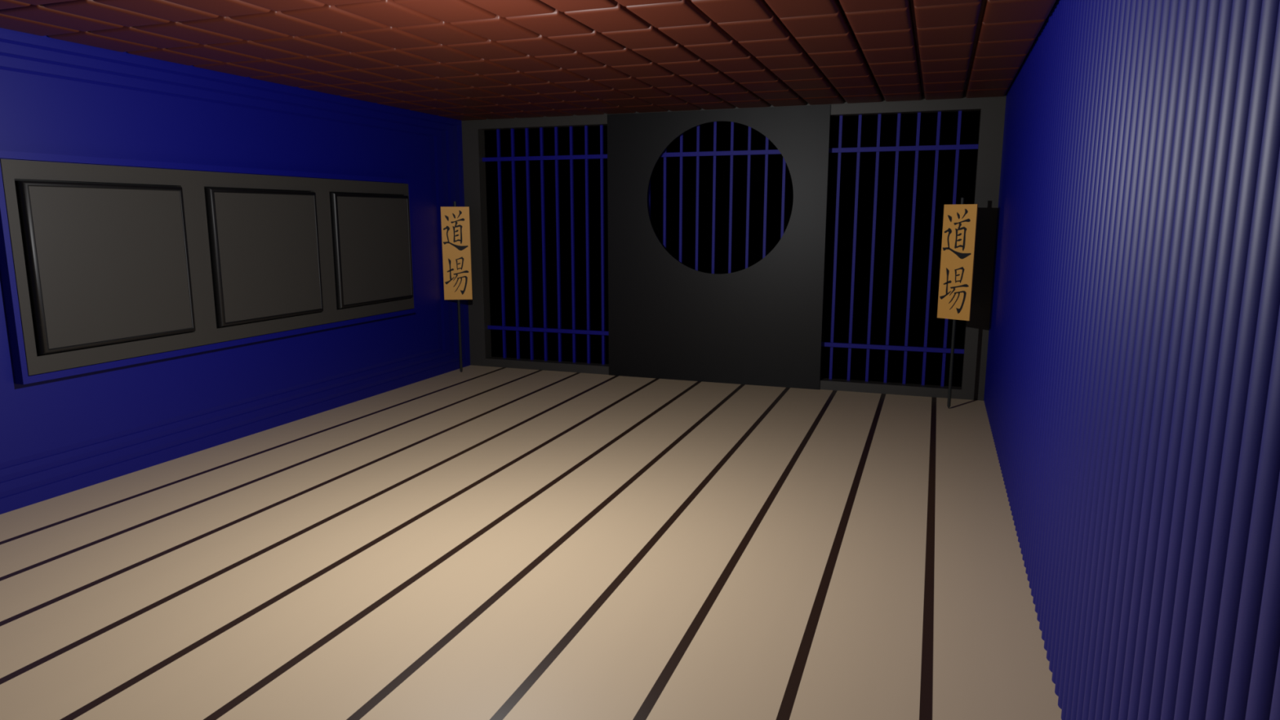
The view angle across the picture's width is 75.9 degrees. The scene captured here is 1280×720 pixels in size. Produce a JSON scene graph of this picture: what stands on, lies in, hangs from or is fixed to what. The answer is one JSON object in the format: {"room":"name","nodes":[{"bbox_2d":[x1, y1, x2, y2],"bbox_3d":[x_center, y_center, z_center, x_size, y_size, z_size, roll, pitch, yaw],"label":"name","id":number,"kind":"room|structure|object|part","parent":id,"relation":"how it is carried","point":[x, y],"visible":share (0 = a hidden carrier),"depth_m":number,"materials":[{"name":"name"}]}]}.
{"room":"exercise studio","nodes":[
{"label":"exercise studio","id":0,"kind":"room"},
{"bbox_2d":[0,27,470,514],"bbox_3d":[-3.894,-0.632,5.559,0.100,3.060,10.000,4,11,19],"label":"wall","id":1,"kind":"structure","parent":0,"point":[64,435],"depth_m":6.54,"materials":[{"name":"blue paint"}]},
{"bbox_2d":[0,150,416,384],"bbox_3d":[-3.225,-0.903,7.066,0.126,1.451,4.235,4,11,19],"label":"wall panel","id":2,"kind":"object","parent":1,"relation":"attached to","point":[105,263],"visible":1,"depth_m":6.22,"materials":[{"name":"grey paint"}]},
{"bbox_3d":[-3.684,-0.672,5.756,0.092,1.119,1.208,4,11,19],"label":"border molding","id":3,"kind":"part","parent":2,"relation":"part of","materials":[{"name":"black"}]},
{"bbox_3d":[-3.687,-0.672,5.757,0.086,1.039,1.106,4,11,19],"label":"panel","id":4,"kind":"part","parent":2,"relation":"part of","materials":[{"name":"grey paint"}]},
{"bbox_3d":[-3.203,-0.903,7.076,0.092,1.119,1.216,4,11,19],"label":"border molding","id":5,"kind":"part","parent":2,"relation":"part of","materials":[{"name":"black"}]},
{"bbox_3d":[-3.206,-0.903,7.077,0.086,1.039,1.114,4,11,19],"label":"panel","id":6,"kind":"part","parent":2,"relation":"part of","materials":[{"name":"grey paint"}]},
{"bbox_3d":[-2.724,-1.134,8.392,0.092,1.119,1.211,4,11,19],"label":"border molding","id":7,"kind":"part","parent":2,"relation":"part of","materials":[{"name":"black"}]},
{"bbox_3d":[-2.726,-1.134,8.393,0.086,1.039,1.109,4,11,19],"label":"panel","id":8,"kind":"part","parent":2,"relation":"part of","materials":[{"name":"grey paint"}]},
{"bbox_2d":[0,0,1056,120],"bbox_3d":[-0.977,-1.973,4.343,6.245,0.120,10.150,4,11,19],"label":"ceiling","id":9,"kind":"structure","parent":0,"point":[459,60],"depth_m":5.50,"materials":[{"name":"brown wood"}]},
{"bbox_2d":[0,364,1062,719],"bbox_3d":[-0.953,1.072,4.867,6.195,0.060,10.150,4,11,19],"label":"floor","id":10,"kind":"structure","parent":0,"point":[477,542],"depth_m":4.37,"materials":[{"name":"brown wood"}]},
{"bbox_2d":[440,201,472,372],"bbox_3d":[-2.167,-0.852,9.778,0.326,2.038,0.051,-1,10,-8],"label":"sign","id":11,"kind":"object","parent":10,"relation":"on","point":[455,220],"visible":1,"depth_m":9.69,"materials":[{"name":"orange wood"}]},
{"bbox_3d":[-2.169,-0.853,9.787,0.031,2.038,0.031,-1,10,-8],"label":"post","id":12,"kind":"part","parent":11,"relation":"part of","materials":[{"name":"grey"}]},
{"bbox_2d":[607,104,831,389],"bbox_3d":[0.798,-1.226,9.128,2.478,2.999,0.020,4,11,19],"label":"window panel","id":13,"kind":"object","parent":10,"relation":"on","point":[760,323],"visible":1,"depth_m":9.17,"materials":[{"name":"black"}]},
{"bbox_2d":[937,197,977,408],"bbox_3d":[3.033,-0.523,7.899,0.051,2.038,0.326,-9,13,-41],"label":"sign","id":14,"kind":"object","parent":10,"relation":"on","point":[959,220],"visible":1,"depth_m":7.81,"materials":[{"name":"orange wood"}]},
{"bbox_3d":[3.040,-0.524,7.906,0.031,2.038,0.031,-9,13,-41],"label":"post","id":15,"kind":"part","parent":14,"relation":"part of","materials":[{"name":"grey"}]},
{"bbox_2d":[461,92,1006,400],"bbox_3d":[0.735,-1.275,9.234,6.095,3.060,0.150,4,11,19],"label":"wall","id":16,"kind":"structure","parent":0,"point":[992,117],"depth_m":8.56,"materials":[{"name":"grey paint"}]},
{"bbox_2d":[482,124,608,364],"bbox_3d":[-1.139,-1.369,9.938,1.642,2.790,0.060,4,11,19],"label":"bars","id":17,"kind":"object","parent":16,"relation":"in","point":[601,156],"depth_m":9.91,"materials":[{"name":"blue"}]},
{"bbox_2d":[659,121,781,273],"bbox_3d":[0.878,-1.794,9.129,1.364,1.647,0.060,4,11,19],"label":"bars","id":18,"kind":"object","parent":16,"relation":"in","point":[748,153],"depth_m":9.12,"materials":[{"name":"blue"}]},
{"bbox_3d":[0.721,-0.252,9.440,5.606,0.045,0.030,4,11,19],"label":"rail","id":19,"kind":"part","parent":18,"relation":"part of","materials":[{"name":"blue metal"}]},
{"bbox_3d":[0.721,-2.283,9.084,5.606,0.045,0.030,4,11,19],"label":"rail","id":20,"kind":"part","parent":18,"relation":"part of","materials":[{"name":"blue"}]},
{"bbox_2d":[821,111,977,386],"bbox_3d":[2.679,-1.131,8.589,1.452,2.786,0.060,4,11,19],"label":"bars","id":21,"kind":"object","parent":16,"relation":"in","point":[957,146],"depth_m":8.60,"materials":[{"name":"blue"}]},
{"bbox_2d":[983,0,1279,719],"bbox_3d":[1.916,-0.287,3.587,0.100,3.060,10.145,4,11,19],"label":"wall","id":22,"kind":"structure","parent":0,"point":[1131,397],"depth_m":2.21,"materials":[{"name":"blue paint"}]}
]}

